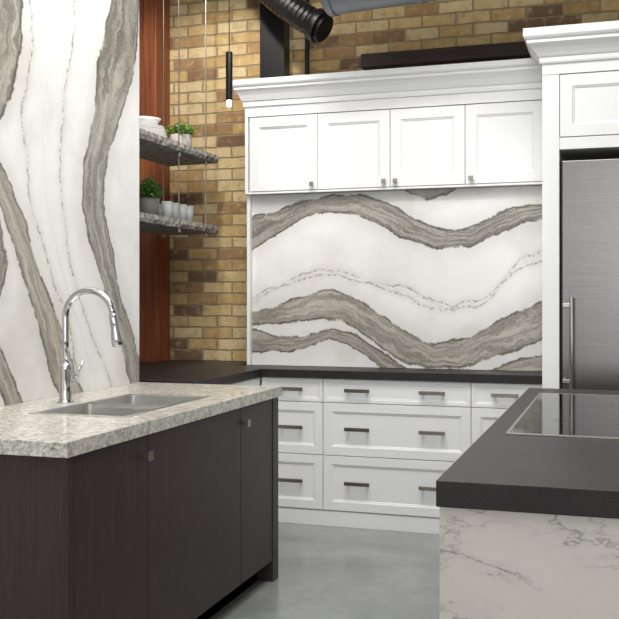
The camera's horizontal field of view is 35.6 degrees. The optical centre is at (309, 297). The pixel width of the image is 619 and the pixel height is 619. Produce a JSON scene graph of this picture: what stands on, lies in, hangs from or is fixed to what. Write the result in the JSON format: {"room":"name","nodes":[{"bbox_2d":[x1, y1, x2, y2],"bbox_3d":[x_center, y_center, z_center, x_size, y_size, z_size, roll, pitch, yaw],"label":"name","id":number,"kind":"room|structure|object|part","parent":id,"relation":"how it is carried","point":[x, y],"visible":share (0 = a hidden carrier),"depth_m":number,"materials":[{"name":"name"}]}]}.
{"room":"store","nodes":[
{"label":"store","id":0,"kind":"room"},
{"bbox_2d":[209,522,439,618],"bbox_3d":[0.023,1.388,0.071,12.000,0.100,12.150,0,0,18],"label":"floor","id":1,"kind":"structure","parent":0,"point":[325,572],"depth_m":4.58,"materials":[{"name":"concrete"}]},
{"bbox_2d":[0,382,280,618],"bbox_3d":[-0.776,0.880,3.836,0.770,0.915,1.890,0,0,18],"label":"kitchen island","id":2,"kind":"object","parent":1,"relation":"on","point":[171,512],"visible":1,"depth_m":3.35,"materials":[{"name":"wood"}]},
{"bbox_3d":[-1.066,0.904,2.980,0.742,0.867,0.022,0,0,18],"label":"panel","id":3,"kind":"part","parent":2,"relation":"part of","materials":[{"name":"brown wood"}]},
{"bbox_3d":[-0.641,0.857,3.120,0.019,0.762,0.470,0,0,18],"label":"door panel","id":4,"kind":"part","parent":2,"relation":"part of","materials":[{"name":"brown wood"}]},
{"bbox_2d":[0,382,280,457],"bbox_3d":[-0.783,0.447,3.838,0.757,0.047,1.890,0,0,18],"label":"island countertop","id":5,"kind":"structure","parent":2,"relation":"on","point":[22,433],"depth_m":3.41,"materials":[{"name":"stone"}]},
{"bbox_2d":[57,287,122,403],"bbox_3d":[-0.869,0.190,3.875,0.291,0.466,0.112,0,0,18],"label":"kitchen faucet","id":6,"kind":"object","parent":5,"relation":"on","point":[66,380],"visible":1,"depth_m":3.87,"materials":[{"name":"silver metal"}]},
{"bbox_3d":[-0.949,0.299,3.937,0.057,0.087,0.016,0,0,-19],"label":"lever","id":7,"kind":"part","parent":6,"relation":"part of","materials":[{"name":"silver metal"}]},
{"bbox_2d":[29,393,210,417],"bbox_3d":[-0.721,0.523,3.813,0.397,0.209,0.752,0,0,18],"label":"sink","id":8,"kind":"object","parent":5,"relation":"in","point":[125,405],"visible":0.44,"depth_m":3.85,"materials":[{"name":"metal"}]},
{"bbox_3d":[-0.555,0.543,3.313,0.028,0.032,0.032,0,0,18],"label":"knob","id":9,"kind":"part","parent":2,"relation":"part of","materials":[{"name":"silver metal"}]},
{"bbox_3d":[-0.437,0.857,3.756,0.019,0.762,0.858,0,0,18],"label":"door panel","id":10,"kind":"part","parent":2,"relation":"part of","materials":[{"name":"brown wood"}]},
{"bbox_3d":[-0.274,0.543,4.189,0.028,0.032,0.032,0,0,18],"label":"knob","id":11,"kind":"part","parent":2,"relation":"part of","materials":[{"name":"silver metal"}]},
{"bbox_3d":[-0.245,0.857,4.355,0.019,0.762,0.392,0,0,18],"label":"door panel","id":12,"kind":"part","parent":2,"relation":"part of","materials":[{"name":"brown wood"}]},
{"bbox_3d":[-0.515,0.904,4.690,0.746,0.867,0.073,0,0,18],"label":"panel","id":13,"kind":"part","parent":2,"relation":"part of","materials":[{"name":"brown wood"}]},
{"bbox_2d":[139,0,169,361],"bbox_3d":[-1.057,-0.657,6.520,0.150,3.990,0.210,0,0,18],"label":"wood panel","id":14,"kind":"object","parent":1,"relation":"on","point":[154,249],"visible":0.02,"depth_m":6.43,"materials":[{"name":"brown wood"}]},
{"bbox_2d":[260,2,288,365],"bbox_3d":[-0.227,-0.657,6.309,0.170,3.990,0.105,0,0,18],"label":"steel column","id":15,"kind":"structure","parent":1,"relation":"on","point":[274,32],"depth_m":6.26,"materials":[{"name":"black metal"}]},
{"bbox_2d":[139,360,541,533],"bbox_3d":[-0.056,0.880,5.503,2.680,0.915,1.545,0,0,18],"label":"base cabinet","id":16,"kind":"object","parent":1,"relation":"on","point":[359,447],"visible":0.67,"depth_m":5.56,"materials":[{"name":"white paint"}]},
{"bbox_3d":[-0.374,0.857,5.553,0.017,0.762,0.455,0,0,18],"label":"return door","id":17,"kind":"part","parent":16,"relation":"part of","materials":[{"name":"white paint"}]},
{"bbox_3d":[-0.109,1.077,5.701,0.150,0.022,0.030,0,0,18],"label":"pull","id":18,"kind":"part","parent":16,"relation":"part of","materials":[{"name":"silver metal"}]},
{"bbox_3d":[-0.109,0.761,5.701,0.150,0.022,0.030,0,0,18],"label":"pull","id":19,"kind":"part","parent":16,"relation":"part of","materials":[{"name":"silver metal"}]},
{"bbox_3d":[-0.109,0.537,5.701,0.150,0.022,0.030,0,0,18],"label":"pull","id":20,"kind":"part","parent":16,"relation":"part of","materials":[{"name":"silver metal"}]},
{"bbox_3d":[-0.102,0.542,5.725,0.382,0.136,0.020,0,0,18],"label":"drawer","id":21,"kind":"part","parent":16,"relation":"part of","materials":[{"name":"white paint"}]},
{"bbox_3d":[-0.102,1.082,5.725,0.382,0.318,0.020,0,0,18],"label":"drawer","id":22,"kind":"part","parent":16,"relation":"part of","materials":[{"name":"white paint"}]},
{"bbox_3d":[-0.102,0.766,5.725,0.382,0.305,0.020,0,0,18],"label":"drawer","id":23,"kind":"part","parent":16,"relation":"part of","materials":[{"name":"white paint"}]},
{"bbox_2d":[139,360,541,384],"bbox_3d":[-0.056,0.446,5.503,2.680,0.045,1.545,0,0,18],"label":"countertop","id":24,"kind":"structure","parent":16,"relation":"on","point":[169,371],"depth_m":5.55,"materials":[{"name":"grey stone"}]},
{"bbox_3d":[0.275,1.077,5.578,0.150,0.022,0.030,0,0,18],"label":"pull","id":25,"kind":"part","parent":16,"relation":"part of","materials":[{"name":"silver metal"}]},
{"bbox_3d":[0.275,0.761,5.578,0.150,0.022,0.030,0,0,18],"label":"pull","id":26,"kind":"part","parent":16,"relation":"part of","materials":[{"name":"silver metal"}]},
{"bbox_3d":[0.275,0.537,5.578,0.150,0.022,0.030,0,0,18],"label":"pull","id":27,"kind":"part","parent":16,"relation":"part of","materials":[{"name":"silver metal"}]},
{"bbox_3d":[0.494,1.082,5.534,0.862,0.318,0.020,0,0,18],"label":"drawer","id":28,"kind":"part","parent":16,"relation":"part of","materials":[{"name":"white paint"}]},
{"bbox_2d":[252,185,541,370],"bbox_3d":[0.503,-0.113,5.820,1.810,1.068,0.020,0,0,18],"label":"backsplash","id":29,"kind":"structure","parent":16,"relation":"on","point":[428,278],"depth_m":5.79,"materials":[{"name":"stone"}]},
{"bbox_3d":[0.494,0.766,5.534,0.862,0.305,0.020,0,0,18],"label":"drawer","id":30,"kind":"part","parent":16,"relation":"part of","materials":[{"name":"white paint"}]},
{"bbox_3d":[0.494,0.542,5.534,0.862,0.136,0.020,0,0,18],"label":"drawer","id":31,"kind":"part","parent":16,"relation":"part of","materials":[{"name":"white paint"}]},
{"bbox_3d":[0.692,1.077,5.444,0.150,0.022,0.030,0,0,18],"label":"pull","id":32,"kind":"part","parent":16,"relation":"part of","materials":[{"name":"silver metal"}]},
{"bbox_3d":[0.692,0.761,5.444,0.150,0.022,0.030,0,0,18],"label":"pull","id":33,"kind":"part","parent":16,"relation":"part of","materials":[{"name":"silver metal"}]},
{"bbox_3d":[0.692,0.537,5.444,0.150,0.022,0.030,0,0,18],"label":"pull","id":34,"kind":"part","parent":16,"relation":"part of","materials":[{"name":"silver metal"}]},
{"bbox_3d":[1.093,0.766,5.341,0.388,0.305,0.020,0,0,18],"label":"drawer","id":35,"kind":"part","parent":16,"relation":"part of","materials":[{"name":"white paint"}]},
{"bbox_3d":[1.078,0.537,5.320,0.150,0.022,0.030,0,0,18],"label":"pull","id":36,"kind":"part","parent":16,"relation":"part of","materials":[{"name":"silver metal"}]},
{"bbox_3d":[1.093,0.542,5.341,0.388,0.136,0.020,0,0,18],"label":"drawer","id":37,"kind":"part","parent":16,"relation":"part of","materials":[{"name":"white paint"}]},
{"bbox_2d":[436,388,618,618],"bbox_3d":[1.227,0.880,3.208,1.185,0.915,2.420,0,0,18],"label":"kitchen island","id":38,"kind":"object","parent":1,"relation":"on","point":[529,525],"visible":0.94,"depth_m":2.21,"materials":[{"name":"white marble"},{"name":"charcoal quartz"}]},
{"bbox_2d":[436,388,618,518],"bbox_3d":[1.227,0.454,3.208,1.185,0.062,2.420,0,0,18],"label":"island countertop","id":39,"kind":"structure","parent":38,"relation":"on","point":[500,471],"depth_m":2.32,"materials":[{"name":"grey stone"}]},
{"bbox_2d":[506,393,618,438],"bbox_3d":[1.151,0.420,3.511,0.715,0.005,1.330,0,0,18],"label":"cooktop","id":40,"kind":"object","parent":39,"relation":"in","point":[548,414],"visible":1,"depth_m":3.38,"materials":[{"name":"glass"}]},
{"bbox_2d":[523,20,618,388],"bbox_3d":[1.870,-0.044,5.273,1.306,2.765,0.776,0,0,18],"label":"cabinet","id":41,"kind":"object","parent":1,"relation":"on","point":[579,63],"visible":0.84,"depth_m":5.12,"materials":[{"name":"white wood"}]},
{"bbox_3d":[1.870,-1.339,5.273,1.306,0.175,0.776,0,0,18],"label":"crown moulding","id":42,"kind":"part","parent":41,"relation":"part of","materials":[{"name":"white paint"}]},
{"bbox_3d":[1.560,-1.024,5.076,0.466,0.330,0.020,0,0,18],"label":"door panel","id":43,"kind":"part","parent":41,"relation":"part of","materials":[{"name":"white paint"}]},
{"bbox_3d":[1.786,-0.823,5.005,0.946,0.062,0.018,0,0,18],"label":"rail","id":44,"kind":"part","parent":41,"relation":"part of","materials":[{"name":"white paint"}]},
{"bbox_2d":[561,159,618,389],"bbox_3d":[1.877,0.290,5.286,0.938,2.055,0.728,0,0,18],"label":"refrigerator","id":45,"kind":"object","parent":41,"relation":"in","point":[589,188],"depth_m":5.10,"materials":[{"name":"silver metal"}]},
{"bbox_2d":[170,0,618,370],"bbox_3d":[1.857,-0.662,5.784,12.000,4.000,0.150,0,0,18],"label":"wall","id":46,"kind":"structure","parent":0,"point":[208,274],"depth_m":6.46,"materials":[{"name":"yellow brick"}]},
{"bbox_2d":[305,0,308,74],"bbox_3d":[-0.016,-1.752,6.265,0.028,1.780,0.028,0,0,18],"label":"conduit","id":47,"kind":"object","parent":46,"relation":"attached to","point":[306,40],"visible":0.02,"depth_m":6.25,"materials":[{"name":"black metal"}]},
{"bbox_2d":[233,58,541,364],"bbox_3d":[0.469,-0.466,5.853,1.898,1.773,0.328,0,0,18],"label":"upper cabinet","id":48,"kind":"object","parent":46,"relation":"attached to","point":[473,124],"visible":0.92,"depth_m":5.74,"materials":[{"name":"white paint"}]},
{"bbox_3d":[-0.354,-0.900,6.152,0.021,0.503,0.262,0,0,18],"label":"panel","id":49,"kind":"part","parent":48,"relation":"part of","materials":[{"name":"white paint"}]},
{"bbox_3d":[-0.349,-0.114,6.167,0.021,1.070,0.230,0,0,18],"label":"panel","id":50,"kind":"part","parent":48,"relation":"part of","materials":[{"name":"white paint"}]},
{"bbox_3d":[-0.162,-0.894,5.965,0.441,0.460,0.020,0,0,18],"label":"door panel","id":51,"kind":"part","parent":48,"relation":"part of","materials":[{"name":"white paint"}]},
{"bbox_3d":[0.267,-0.894,5.827,0.451,0.460,0.020,0,0,18],"label":"door panel","id":52,"kind":"part","parent":48,"relation":"part of","materials":[{"name":"white paint"}]},
{"bbox_3d":[0.469,-1.272,5.853,1.898,0.160,0.328,0,0,18],"label":"crown moulding","id":53,"kind":"part","parent":48,"relation":"part of","materials":[{"name":"white paint"}]},
{"bbox_3d":[0.482,-0.655,5.760,1.809,0.012,0.016,0,0,18],"label":"rail","id":54,"kind":"part","parent":48,"relation":"part of","materials":[{"name":"white paint"}]},
{"bbox_3d":[0.696,-0.894,5.690,0.443,0.460,0.020,0,0,18],"label":"door panel","id":55,"kind":"part","parent":48,"relation":"part of","materials":[{"name":"white paint"}]},
{"bbox_3d":[1.126,-0.894,5.551,0.452,0.460,0.020,0,0,18],"label":"door panel","id":56,"kind":"part","parent":48,"relation":"part of","materials":[{"name":"white paint"}]},
{"bbox_2d":[361,41,530,69],"bbox_3d":[0.935,-1.494,5.938,1.250,0.085,0.118,0,0,18],"label":"ledge","id":57,"kind":"object","parent":46,"relation":"attached to","point":[509,50],"visible":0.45,"depth_m":5.92,"materials":[{"name":"brown wood"}]},
{"bbox_3d":[0.023,-2.712,0.071,12.000,0.100,12.150,0,0,18],"label":"ceiling","id":58,"kind":"structure","parent":0,"visible":0},
{"bbox_2d":[162,0,164,236],"bbox_3d":[-0.952,-1.527,6.292,0.024,2.260,0.024,0,0,18],"label":"suspension rod","id":59,"kind":"object","parent":58,"relation":"hanging from","point":[163,164],"visible":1,"depth_m":6.29,"materials":[{"name":"metal"}]},
{"bbox_2d":[177,0,180,231],"bbox_3d":[-0.789,-1.527,5.820,0.024,2.260,0.024,0,0,18],"label":"suspension rod","id":60,"kind":"object","parent":58,"relation":"hanging from","point":[178,153],"visible":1,"depth_m":5.82,"materials":[{"name":"metal"}]},
{"bbox_2d":[139,212,217,234],"bbox_3d":[-0.930,-0.445,5.854,0.370,0.055,1.080,0,0,18],"label":"shelf","id":61,"kind":"object","parent":60,"relation":"hanging from","point":[149,223],"visible":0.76,"depth_m":5.84,"materials":[{"name":"stone"}]},
{"bbox_2d":[139,176,164,214],"bbox_3d":[-0.951,-0.597,5.679,0.163,0.247,0.192,0,0,18],"label":"potted plant","id":62,"kind":"object","parent":61,"relation":"on","point":[149,204],"visible":0.94,"depth_m":5.64,"materials":[{"name":"green plant"}]},
{"bbox_3d":[-0.949,-0.529,5.682,0.132,0.110,0.132,0,0,18],"label":"pot","id":63,"kind":"part","parent":62,"relation":"part of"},
{"bbox_2d":[159,201,193,220],"bbox_3d":[-0.865,-0.526,5.952,0.183,0.105,0.373,0,0,18],"label":"glasses","id":64,"kind":"object","parent":61,"relation":"on","point":[166,208],"visible":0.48,"depth_m":5.87,"materials":[{"name":"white glass"}]},
{"bbox_2d":[139,128,218,165],"bbox_3d":[-0.930,-0.904,5.854,0.370,0.055,1.080,0,0,18],"label":"shelf","id":65,"kind":"object","parent":60,"relation":"hanging from","point":[153,147],"visible":0.71,"depth_m":5.88,"materials":[{"name":"stone"}]},
{"bbox_2d":[139,124,166,136],"bbox_3d":[-0.977,-0.974,5.723,0.270,0.080,0.270,0,0,18],"label":"plate stack","id":66,"kind":"object","parent":65,"relation":"on","point":[157,129],"visible":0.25,"depth_m":5.63,"materials":[{"name":"white ceramic"}]},
{"bbox_2d":[139,116,160,124],"bbox_3d":[-0.977,-1.038,5.723,0.190,0.050,0.190,0,0,18],"label":"serving bowl","id":67,"kind":"object","parent":66,"relation":"on","point":[142,119],"visible":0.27,"depth_m":5.66,"materials":[{"name":"white ceramic"}]},
{"bbox_3d":[-0.977,-1.006,5.723,0.230,0.018,0.230,0,0,18],"label":"plate","id":68,"kind":"part","parent":66,"relation":"part of","materials":[{"name":"white ceramic"}]},
{"bbox_3d":[-0.977,-0.993,5.723,0.238,0.018,0.238,0,0,18],"label":"plate","id":69,"kind":"part","parent":66,"relation":"part of","materials":[{"name":"white ceramic"}]},
{"bbox_3d":[-0.977,-0.981,5.723,0.246,0.018,0.246,0,0,18],"label":"plate","id":70,"kind":"part","parent":66,"relation":"part of","materials":[{"name":"white ceramic"}]},
{"bbox_3d":[-0.977,-0.968,5.723,0.254,0.018,0.254,0,0,18],"label":"plate","id":71,"kind":"part","parent":66,"relation":"part of","materials":[{"name":"white ceramic"}]},
{"bbox_2d":[164,122,196,145],"bbox_3d":[-0.814,-1.026,6.112,0.218,0.184,0.216,0,0,18],"label":"potted plant","id":72,"kind":"object","parent":65,"relation":"on","point":[186,132],"visible":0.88,"depth_m":6.05,"materials":[{"name":"green plant"}]},
{"bbox_3d":[-0.814,-0.982,6.101,0.144,0.095,0.144,0,0,18],"label":"pot","id":73,"kind":"part","parent":72,"relation":"part of","materials":[{"name":"white ceramic"}]},
{"bbox_2d":[204,0,207,235],"bbox_3d":[-0.666,-1.527,6.200,0.024,2.260,0.024,0,0,18],"label":"suspension rod","id":74,"kind":"object","parent":58,"relation":"hanging from","point":[205,162],"visible":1,"depth_m":6.20,"materials":[{"name":"metal"}]},
{"bbox_2d":[226,0,232,106],"bbox_3d":[-0.441,-1.856,5.299,0.100,1.608,0.100,0,0,18],"label":"pendant light","id":75,"kind":"object","parent":58,"relation":"hanging from","point":[229,55],"visible":1,"depth_m":5.29,"materials":[{"name":"black metal"}]},
{"bbox_3d":[-0.441,-1.220,5.299,0.037,0.265,0.037,0,0,18],"label":"lamp shade","id":76,"kind":"part","parent":75,"relation":"part of","materials":[{"name":"black metal"}]},
{"bbox_2d":[227,100,231,106],"bbox_3d":[-0.441,-1.069,5.299,0.026,0.035,0.026,0,0,18],"label":"diffuser","id":77,"kind":"object","parent":75,"relation":"attached to","point":[229,102],"depth_m":5.29,"materials":[{"name":"white"}]},
{"bbox_3d":[-0.441,-1.992,5.299,0.005,1.280,0.005,0,0,-5],"label":"cord","id":78,"kind":"part","parent":75,"relation":"part of","materials":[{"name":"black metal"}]},
{"bbox_2d":[259,0,332,42],"bbox_3d":[-0.240,-2.094,5.913,0.819,1.118,0.205,0,0,25],"label":"flexible duct","id":79,"kind":"object","parent":58,"relation":"hanging from","point":[316,25],"visible":1,"depth_m":5.75,"materials":[{"name":"black metal"}]},
{"bbox_2d":[320,0,435,16],"bbox_3d":[2.117,-2.117,4.729,4.282,1.085,0.470,0,0,18],"label":"air duct","id":80,"kind":"object","parent":58,"relation":"hanging from","point":[333,8],"visible":1,"depth_m":5.27,"materials":[{"name":"grey metal"}]},
{"bbox_3d":[-1.487,-0.662,3.229,0.135,4.000,3.440,0,0,18],"label":"wall","id":81,"kind":"structure","parent":0,"visible":0},
{"bbox_2d":[0,0,138,406],"bbox_3d":[-1.402,-0.657,3.212,0.034,3.990,3.460,0,0,18],"label":"panel","id":82,"kind":"object","parent":81,"relation":"attached to","point":[69,69],"visible":0.65,"depth_m":4.20,"materials":[{"name":"white stone"}]}
]}

